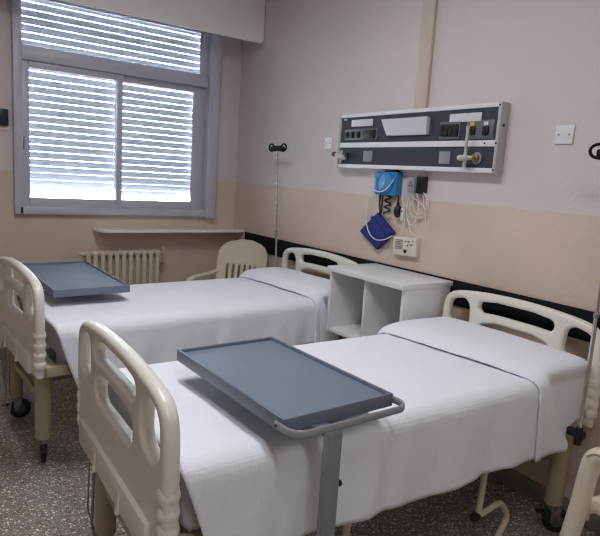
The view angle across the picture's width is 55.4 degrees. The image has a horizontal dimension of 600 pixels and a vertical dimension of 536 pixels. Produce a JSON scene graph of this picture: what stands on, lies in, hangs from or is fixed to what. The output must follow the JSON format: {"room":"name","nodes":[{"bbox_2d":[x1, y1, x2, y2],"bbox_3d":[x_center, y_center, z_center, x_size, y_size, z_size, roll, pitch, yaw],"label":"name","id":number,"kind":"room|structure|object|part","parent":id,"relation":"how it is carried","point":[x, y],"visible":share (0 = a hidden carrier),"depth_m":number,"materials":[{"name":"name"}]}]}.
{"room":"hospital room","nodes":[
{"label":"hospital room","id":0,"kind":"room"},
{"bbox_2d":[0,0,241,347],"bbox_3d":[-2.426,-0.800,3.931,4.800,3.000,0.200,-3,11,-35],"label":"wall","id":1,"kind":"structure","parent":0,"point":[23,237],"depth_m":4.65,"materials":[{"name":"beige paint"}]},
{"bbox_2d":[0,108,8,129],"bbox_3d":[-2.100,-1.034,3.963,0.150,0.142,0.044,-3,11,-35],"label":"wall box","id":2,"kind":"object","parent":1,"relation":"attached to","point":[4,115],"visible":1,"depth_m":3.97,"materials":[{"name":"black plastic"}]},
{"bbox_2d":[0,348,56,359],"bbox_3d":[-2.462,0.652,4.071,4.388,0.090,0.012,-3,11,-35],"label":"baseboard","id":3,"kind":"structure","parent":1,"relation":"attached to","point":[46,350],"depth_m":4.24,"materials":[{"name":"black"}]},
{"bbox_2d":[11,0,221,217],"bbox_3d":[-1.374,-1.228,4.461,1.574,1.650,0.151,-3,11,-35],"label":"window","id":4,"kind":"structure","parent":1,"relation":"in","point":[205,85],"depth_m":4.47,"materials":[{"name":"paint"}]},
{"bbox_3d":[-1.694,-0.969,4.287,0.720,1.037,0.030,-3,11,-35],"label":"sash","id":5,"kind":"part","parent":4,"relation":"part of","materials":[{"name":"paint"}]},
{"bbox_2d":[21,0,199,197],"bbox_3d":[-1.439,-1.254,4.540,1.630,1.648,0.060,-3,11,-35],"label":"roller shutter","id":6,"kind":"object","parent":4,"relation":"attached to","point":[45,182],"visible":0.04,"depth_m":4.46,"materials":[{"name":"paint"}]},
{"bbox_3d":[-1.358,-1.787,4.370,1.434,0.422,0.035,-3,11,-35],"label":"light frame","id":7,"kind":"part","parent":4,"relation":"part of","materials":[{"name":"paint"}]},
{"bbox_3d":[-1.147,-1.002,4.711,0.760,1.037,0.030,-3,11,-35],"label":"sash","id":8,"kind":"part","parent":4,"relation":"part of","materials":[{"name":"paint"}]},
{"bbox_2d":[60,0,265,43],"bbox_3d":[-1.448,-2.031,4.017,2.596,0.467,0.368,-3,11,-35],"label":"pelmet","id":9,"kind":"object","parent":1,"relation":"attached to","point":[238,19],"visible":1,"depth_m":4.32,"materials":[{"name":"paint"}]},
{"bbox_2d":[93,228,243,232],"bbox_3d":[-1.056,-0.314,4.755,1.249,0.022,0.199,-3,11,-35],"label":"wall shelf","id":10,"kind":"object","parent":1,"relation":"attached to","point":[101,230],"visible":1,"depth_m":4.67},
{"bbox_2d":[0,354,599,535],"bbox_3d":[-0.638,1.271,1.521,4.800,0.100,6.800,-3,11,-35],"label":"floor","id":11,"kind":"structure","parent":0,"point":[49,497],"depth_m":2.65,"materials":[{"name":"stone"}]},
{"bbox_2d":[22,260,129,408],"bbox_3d":[-1.370,0.438,3.407,0.426,0.857,0.833,-3,11,-38],"label":"table","id":12,"kind":"object","parent":11,"relation":"on","point":[78,277],"visible":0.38,"depth_m":3.27,"materials":[{"name":"grey plastic"}]},
{"bbox_3d":[-1.607,0.346,3.706,0.047,0.735,0.026,-3,11,-38],"label":"post","id":13,"kind":"part","parent":12,"relation":"part of","materials":[{"name":"metal"}]},
{"bbox_2d":[22,260,129,297],"bbox_3d":[-1.343,0.047,3.335,0.447,0.060,0.833,-3,11,-35],"label":"tray","id":14,"kind":"object","parent":12,"relation":"on","point":[78,277],"depth_m":3.23,"materials":[{"name":"grey paint"}]},
{"bbox_2d":[78,246,164,284],"bbox_3d":[-1.439,0.246,4.606,0.682,0.850,0.180,-3,11,-35],"label":"radiator","id":15,"kind":"object","parent":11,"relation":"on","point":[141,266],"visible":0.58,"depth_m":4.54,"materials":[{"name":"beige metal"}]},
{"bbox_2d":[0,248,357,461],"bbox_3d":[-0.669,0.404,3.520,2.044,0.978,0.923,-3,11,-38],"label":"hospital bed","id":16,"kind":"object","parent":11,"relation":"on","point":[23,334],"visible":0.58,"depth_m":2.80,"materials":[{"name":"beige plastic"}]},
{"bbox_3d":[-1.576,0.562,3.127,0.106,0.336,0.128,-3,11,-38],"label":"crank handle","id":17,"kind":"part","parent":16,"relation":"part of","materials":[{"name":"metal"}]},
{"bbox_3d":[-1.503,0.582,3.034,0.106,0.336,0.128,-3,11,-38],"label":"crank handle","id":18,"kind":"part","parent":16,"relation":"part of","materials":[{"name":"metal"}]},
{"bbox_3d":[-1.629,0.550,3.271,0.077,0.377,0.077,-3,11,-38],"label":"leg","id":19,"kind":"part","parent":16,"relation":"part of","materials":[{"name":"beige metal"}]},
{"bbox_3d":[-1.414,0.200,2.871,0.044,0.466,0.880,-3,11,-38],"label":"footboard","id":20,"kind":"part","parent":16,"relation":"part of","materials":[{"name":"beige plastic"}]},
{"bbox_3d":[-1.255,0.650,2.793,0.077,0.377,0.077,-3,11,-38],"label":"leg","id":21,"kind":"part","parent":16,"relation":"part of","materials":[{"name":"beige metal"}]},
{"bbox_3d":[-1.250,0.892,2.791,0.030,0.008,0.045,-1,10,-26],"label":"brake lever","id":22,"kind":"part","parent":16,"relation":"part of","materials":[{"name":"plastic"}]},
{"bbox_2d":[45,320,65,359],"bbox_3d":[-0.629,0.253,3.496,1.790,0.178,0.770,-3,11,-38],"label":"mattress","id":23,"kind":"object","parent":16,"relation":"on","point":[52,339],"visible":0.05,"depth_m":2.76,"materials":[{"name":"grey fabric"}]},
{"bbox_2d":[16,267,335,384],"bbox_3d":[-0.638,0.304,3.496,1.843,0.452,0.946,-3,11,-38],"label":"bedspread","id":24,"kind":"object","parent":23,"relation":"on","point":[157,320],"visible":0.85,"depth_m":3.20,"materials":[{"name":"white fabric"}]},
{"bbox_3d":[-0.657,0.374,3.499,1.882,0.050,0.790,-3,11,-38],"label":"deck frame","id":25,"kind":"part","parent":16,"relation":"part of","materials":[{"name":"beige metal"}]},
{"bbox_2d":[268,143,286,266],"bbox_3d":[-0.204,-0.360,4.400,0.025,1.177,0.251,-3,11,-35],"label":"pole","id":26,"kind":"object","parent":16,"relation":"attached to","point":[273,148],"visible":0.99,"depth_m":4.34,"materials":[{"name":"silver metal"}]},
{"bbox_3d":[0.131,0.108,4.060,0.044,0.466,0.880,-3,11,-38],"label":"headboard","id":27,"kind":"part","parent":16,"relation":"part of","materials":[{"name":"beige plastic"}]},
{"bbox_2d":[185,239,267,280],"bbox_3d":[-0.576,0.264,4.575,0.576,0.941,0.598,7,10,20],"label":"armchair","id":28,"kind":"object","parent":11,"relation":"on","point":[241,252],"visible":0.38,"depth_m":4.77,"materials":[{"name":"beige plastic"}]},
{"bbox_3d":[-0.793,0.061,4.637,0.074,0.069,0.430,8,10,24],"label":"armrest","id":29,"kind":"part","parent":28,"relation":"part of","materials":[{"name":"beige plastic"}]},
{"bbox_3d":[-0.486,0.032,4.742,0.442,0.511,0.141,7,10,20],"label":"backrest","id":30,"kind":"part","parent":28,"relation":"part of","materials":[{"name":"beige plastic"}]},
{"bbox_2d":[177,337,404,535],"bbox_3d":[-0.077,0.760,1.871,0.421,0.867,0.737,-3,11,-36],"label":"table","id":31,"kind":"object","parent":11,"relation":"on","point":[292,390],"visible":1,"depth_m":1.69,"materials":[{"name":"grey plastic"}]},
{"bbox_2d":[177,337,404,438],"bbox_3d":[-0.052,0.351,1.817,0.421,0.040,0.728,-3,11,-35],"label":"tray","id":32,"kind":"object","parent":31,"relation":"on","point":[292,390],"depth_m":1.73,"materials":[{"name":"grey paint"}]},
{"bbox_3d":[0.016,0.414,1.587,0.050,0.012,0.220,-3,11,-36],"label":"support arm","id":33,"kind":"part","parent":31,"relation":"part of","materials":[{"name":"metal"}]},
{"bbox_3d":[0.064,0.792,1.549,0.047,0.743,0.026,-3,11,-36],"label":"post","id":34,"kind":"part","parent":31,"relation":"part of","materials":[{"name":"metal"}]},
{"bbox_2d":[76,290,599,535],"bbox_3d":[0.230,0.663,2.256,1.964,0.975,0.916,-2,11,-34],"label":"hospital bed","id":35,"kind":"object","parent":11,"relation":"on","point":[136,480],"visible":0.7,"depth_m":1.78,"materials":[{"name":"beige plastic"}]},
{"bbox_3d":[-0.668,0.809,1.944,0.106,0.336,0.128,-2,11,-34],"label":"crank handle","id":36,"kind":"part","parent":35,"relation":"part of","materials":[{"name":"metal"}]},
{"bbox_3d":[-0.710,0.798,2.092,0.077,0.374,0.077,-2,11,-34],"label":"leg","id":37,"kind":"part","parent":35,"relation":"part of","materials":[{"name":"beige metal"}]},
{"bbox_3d":[-0.542,0.443,1.712,0.044,0.466,0.880,-2,11,-34],"label":"footboard","id":38,"kind":"part","parent":35,"relation":"part of","materials":[{"name":"beige plastic"}]},
{"bbox_2d":[108,383,199,529],"bbox_3d":[0.243,0.499,2.251,1.790,0.193,0.770,-2,11,-34],"label":"mattress","id":39,"kind":"object","parent":35,"relation":"on","point":[188,519],"visible":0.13,"depth_m":1.47,"materials":[{"name":"white fabric"}]},
{"bbox_2d":[108,316,587,535],"bbox_3d":[0.237,0.555,2.264,1.822,0.453,0.899,-2,11,-34],"label":"bedspread","id":40,"kind":"object","parent":39,"relation":"on","point":[479,400],"visible":0.8,"depth_m":1.92,"materials":[{"name":"white fabric"}]},
{"bbox_3d":[0.223,0.940,1.960,0.216,0.478,0.025,-2,11,-34],"label":"rail arm","id":41,"kind":"part","parent":35,"relation":"part of","materials":[{"name":"beige metal"}]},
{"bbox_3d":[0.234,0.629,2.271,1.832,0.050,0.790,-2,11,-34],"label":"deck frame","id":42,"kind":"part","parent":35,"relation":"part of","materials":[{"name":"white fabric"}]},
{"bbox_3d":[0.802,0.915,2.343,0.216,0.478,0.025,-2,11,-34],"label":"rail arm","id":43,"kind":"part","parent":35,"relation":"part of","materials":[{"name":"beige metal"}]},
{"bbox_3d":[1.017,0.377,2.745,0.044,0.466,0.880,-2,11,-34],"label":"headboard","id":44,"kind":"part","parent":35,"relation":"part of","materials":[{"name":"beige plastic"}]},
{"bbox_3d":[1.070,1.080,2.539,0.045,0.008,0.030,5,9,9],"label":"brake lever","id":45,"kind":"part","parent":35,"relation":"part of","materials":[{"name":"plastic"}]},
{"bbox_3d":[1.129,0.851,2.495,0.077,0.374,0.077,-2,11,-34],"label":"leg","id":46,"kind":"part","parent":35,"relation":"part of","materials":[{"name":"beige metal"}]},
{"bbox_2d":[566,426,585,445],"bbox_3d":[1.121,0.681,2.372,0.030,0.075,0.119,-2,11,-34],"label":"socket","id":47,"kind":"object","parent":35,"relation":"attached to","point":[578,433],"depth_m":2.34,"materials":[{"name":"plastic"}]},
{"bbox_2d":[578,143,599,427],"bbox_3d":[1.178,0.110,2.251,0.025,1.186,0.251,-3,11,-35],"label":"pole","id":48,"kind":"object","parent":35,"relation":"on","point":[596,315],"visible":0.99,"depth_m":2.28,"materials":[{"name":"silver metal"}]},
{"bbox_2d":[326,263,452,339],"bbox_3d":[0.472,0.507,3.354,0.388,0.970,0.632,-3,11,-35],"label":"base cabinet","id":49,"kind":"object","parent":11,"relation":"on","point":[363,299],"visible":0.48,"depth_m":3.28,"materials":[{"name":"white laminate"}]},
{"bbox_3d":[0.222,0.664,3.537,0.030,0.570,0.030,-3,11,-35],"label":"leg","id":50,"kind":"part","parent":49,"relation":"part of","materials":[{"name":"metal"}]},
{"bbox_3d":[0.321,0.191,3.556,0.355,0.370,0.020,-3,11,-35],"label":"panel","id":51,"kind":"part","parent":49,"relation":"part of","materials":[{"name":"white laminate"}]},
{"bbox_3d":[0.664,0.290,3.071,0.355,0.370,0.020,-3,11,-35],"label":"panel","id":52,"kind":"part","parent":49,"relation":"part of","materials":[{"name":"white laminate"}]},
{"bbox_2d":[559,447,599,535],"bbox_3d":[1.291,0.806,1.918,0.576,0.941,0.598,-2,11,-31],"label":"armchair","id":53,"kind":"object","parent":11,"relation":"on","point":[582,504],"visible":1,"depth_m":1.96,"materials":[{"name":"beige plastic"}]},
{"bbox_3d":[1.094,0.640,1.760,0.074,0.069,0.430,-3,11,-35],"label":"armrest","id":54,"kind":"part","parent":53,"relation":"part of","materials":[{"name":"beige plastic"}]},
{"bbox_3d":[1.276,0.867,1.948,0.440,0.069,0.424,-2,11,-31],"label":"seat","id":55,"kind":"part","parent":53,"relation":"part of","materials":[{"name":"beige plastic"}]},
{"bbox_2d":[232,0,599,498],"bbox_3d":[1.341,-0.347,2.596,0.200,3.000,6.400,-3,11,-35],"label":"wall","id":56,"kind":"structure","parent":0,"point":[531,228],"depth_m":3.13,"materials":[{"name":"beige paint"}]},
{"bbox_2d":[324,137,332,148],"bbox_3d":[0.201,-0.874,4.004,0.012,0.078,0.084,-3,11,-35],"label":"wall plate","id":57,"kind":"object","parent":56,"relation":"attached to","point":[328,141],"visible":1,"depth_m":4.00,"materials":[{"name":"white plastic"}]},
{"bbox_2d":[393,236,419,256],"bbox_3d":[0.631,-0.129,3.415,0.041,0.121,0.195,-3,11,-35],"label":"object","id":58,"kind":"object","parent":56,"relation":"attached to","point":[404,246],"visible":1,"depth_m":3.39,"materials":[{"name":"white plastic"}]},
{"bbox_2d":[395,239,402,248],"bbox_3d":[0.595,-0.143,3.438,0.002,0.062,0.062,-3,11,-35],"label":"speaker grille","id":59,"kind":"object","parent":58,"relation":"attached to","point":[398,242],"depth_m":3.44,"materials":[{"name":"white plastic"}]},
{"bbox_2d":[407,176,427,197],"bbox_3d":[0.676,-0.468,3.304,0.064,0.125,0.107,-3,11,-35],"label":"power adapter","id":60,"kind":"object","parent":56,"relation":"attached to","point":[418,185],"visible":1,"depth_m":3.28,"materials":[{"name":"black plastic"}]},
{"bbox_2d":[400,193,428,237],"bbox_3d":[0.667,-0.318,3.335,0.027,0.299,0.196,-3,11,-35],"label":"cord","id":61,"kind":"object","parent":60,"relation":"hanging from","point":[410,198],"visible":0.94,"depth_m":3.33,"materials":[{"name":"white plastic"}]},
{"bbox_2d":[400,183,406,220],"bbox_3d":[0.619,-0.398,3.377,0.024,0.240,0.048,-4,12,-41],"label":"handset","id":62,"kind":"object","parent":61,"relation":"hanging from","point":[402,209],"visible":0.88,"depth_m":3.39,"materials":[{"name":"white plastic"}]},
{"bbox_2d":[245,232,599,341],"bbox_3d":[1.279,0.258,2.539,0.015,0.137,6.160,-3,11,-35],"label":"trim","id":63,"kind":"structure","parent":56,"relation":"attached to","point":[524,316],"depth_m":2.95,"materials":[{"name":"black plastic"}]},
{"bbox_2d":[336,101,509,173],"bbox_3d":[0.636,-0.745,3.332,0.079,0.350,1.265,-3,11,-35],"label":"panel","id":64,"kind":"object","parent":56,"relation":"attached to","point":[421,139],"visible":0.99,"depth_m":3.18,"materials":[{"name":"white metal"}]},
{"bbox_2d":[331,150,348,162],"bbox_3d":[0.269,-0.733,3.762,0.069,0.082,0.132,-3,11,-35],"label":"gas valve","id":65,"kind":"object","parent":64,"relation":"attached to","point":[341,156],"visible":1,"depth_m":3.73,"materials":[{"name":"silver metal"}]},
{"bbox_3d":[0.426,-0.702,3.596,0.006,0.065,0.084,-3,11,-35],"label":"plate","id":66,"kind":"part","parent":64,"relation":"part of","materials":[{"name":"grey plastic"}]},
{"bbox_2d":[360,169,402,248],"bbox_3d":[0.501,-0.362,3.561,0.064,0.499,0.352,-3,11,-35],"label":"monitor","id":67,"kind":"object","parent":64,"relation":"attached to","point":[379,228],"visible":0.99,"depth_m":3.52,"materials":[{"name":"blue fabric"}]},
{"bbox_2d":[366,175,393,240],"bbox_3d":[0.489,-0.372,3.539,0.034,0.405,0.262,-2,11,-33],"label":"cord","id":68,"kind":"object","parent":67,"relation":"attached to","point":[372,175],"visible":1,"depth_m":3.58,"materials":[{"name":"white plastic"}]},
{"bbox_3d":[0.587,-0.347,3.439,0.051,0.089,0.051,-3,11,-35],"label":"inflation bulb","id":69,"kind":"part","parent":67,"relation":"part of","materials":[{"name":"black plastic"}]},
{"bbox_2d":[381,116,426,135],"bbox_3d":[0.603,-0.822,3.325,0.022,0.100,0.378,-3,11,-35],"label":"diffuser","id":70,"kind":"object","parent":64,"relation":"attached to","point":[390,125],"depth_m":3.31,"materials":[{"name":"white plastic"}]},
{"bbox_3d":[0.610,-0.587,3.348,0.014,0.024,1.226,-3,11,-35],"label":"white rail","id":71,"kind":"part","parent":64,"relation":"part of","materials":[{"name":"metal"}]},
{"bbox_3d":[0.615,-0.651,3.338,0.004,0.106,1.216,-3,11,-35],"label":"panel","id":72,"kind":"part","parent":64,"relation":"part of","materials":[{"name":"grey metal"}]},
{"bbox_3d":[0.619,-0.719,3.326,0.014,0.032,1.226,-3,11,-35],"label":"white rail","id":73,"kind":"part","parent":64,"relation":"part of","materials":[{"name":"metal"}]},
{"bbox_3d":[0.626,-0.813,3.312,0.004,0.160,1.216,-3,11,-35],"label":"panel","id":74,"kind":"part","parent":64,"relation":"part of","materials":[{"name":"grey metal"}]},
{"bbox_3d":[0.630,-0.903,3.297,0.014,0.022,1.226,-3,11,-35],"label":"white rail","id":75,"kind":"part","parent":64,"relation":"part of","materials":[{"name":"metal"}]},
{"bbox_2d":[427,116,431,134],"bbox_3d":[0.713,-0.790,3.169,0.018,0.100,0.021,-3,11,-35],"label":"diffuser","id":76,"kind":"object","parent":64,"relation":"attached to","point":[429,118],"depth_m":3.16,"materials":[{"name":"white plastic"}]},
{"bbox_2d":[439,125,443,136],"bbox_3d":[0.767,-0.743,3.095,0.012,0.062,0.028,-3,11,-35],"label":"switch","id":77,"kind":"object","parent":64,"relation":"attached to","point":[441,127],"depth_m":3.09,"materials":[{"name":"black plastic"}]},
{"bbox_3d":[0.782,-0.597,3.095,0.006,0.066,0.078,-3,11,-35],"label":"plate","id":78,"kind":"part","parent":64,"relation":"part of","materials":[{"name":"grey plastic"}]},
{"bbox_2d":[443,124,448,135],"bbox_3d":[0.785,-0.738,3.068,0.012,0.062,0.028,-3,11,-35],"label":"switch","id":79,"kind":"object","parent":64,"relation":"attached to","point":[445,126],"depth_m":3.06,"materials":[{"name":"black plastic"}]},
{"bbox_3d":[0.800,-0.736,3.059,0.006,0.092,0.140,-3,11,-35],"label":"switch frame","id":80,"kind":"part","parent":64,"relation":"part of","materials":[{"name":"plastic"}]},
{"bbox_2d":[448,124,453,135],"bbox_3d":[0.804,-0.733,3.042,0.012,0.062,0.028,-3,11,-35],"label":"switch","id":81,"kind":"object","parent":64,"relation":"attached to","point":[450,126],"depth_m":3.04,"materials":[{"name":"black plastic"}]},
{"bbox_2d":[453,124,458,135],"bbox_3d":[0.822,-0.727,3.016,0.012,0.062,0.028,-3,11,-35],"label":"switch","id":82,"kind":"object","parent":64,"relation":"attached to","point":[455,126],"depth_m":3.01,"materials":[{"name":"black plastic"}]},
{"bbox_2d":[457,126,481,166],"bbox_3d":[0.867,-0.616,2.912,0.073,0.206,0.108,-3,11,-35],"label":"meter","id":83,"kind":"object","parent":64,"relation":"attached to","point":[476,158],"visible":1,"depth_m":2.90,"materials":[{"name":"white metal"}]},
{"bbox_3d":[0.902,-0.560,2.919,0.012,0.060,0.060,-3,11,-35],"label":"wall plate","id":84,"kind":"part","parent":83,"relation":"part of","materials":[{"name":"gold metal"}]},
{"bbox_2d":[469,127,475,134],"bbox_3d":[0.883,-0.703,2.936,0.012,0.042,0.036,-3,11,-35],"label":"outlet","id":85,"kind":"object","parent":64,"relation":"attached to","point":[472,131],"depth_m":2.93,"materials":[{"name":"black plastic"}]},
{"bbox_3d":[0.913,-0.703,2.903,0.004,0.094,0.170,-3,11,-35],"label":"outlet frame","id":86,"kind":"part","parent":64,"relation":"part of","materials":[{"name":"plastic"}]},
{"bbox_2d":[482,126,488,134],"bbox_3d":[0.931,-0.690,2.869,0.012,0.042,0.036,-3,11,-35],"label":"outlet","id":87,"kind":"object","parent":64,"relation":"attached to","point":[485,129],"depth_m":2.86,"materials":[{"name":"black plastic"}]},
{"bbox_2d":[413,0,437,108],"bbox_3d":[0.727,-1.449,3.203,0.024,1.095,0.095,-3,11,-35],"label":"trim","id":88,"kind":"structure","parent":56,"relation":"attached to","point":[429,10],"depth_m":3.23,"materials":[{"name":"beige paint"}]},
{"bbox_2d":[488,468,599,534],"bbox_3d":[1.163,1.091,2.764,0.012,0.090,6.400,-3,11,-35],"label":"baseboard","id":89,"kind":"structure","parent":56,"relation":"attached to","point":[517,481],"depth_m":2.80,"materials":[{"name":"black"}]},
{"bbox_2d":[554,125,574,143],"bbox_3d":[1.200,-0.605,2.596,0.012,0.084,0.089,-3,11,-35],"label":"wall plate","id":90,"kind":"object","parent":56,"relation":"attached to","point":[564,134],"visible":1,"depth_m":2.59,"materials":[{"name":"white plastic"}]}
]}

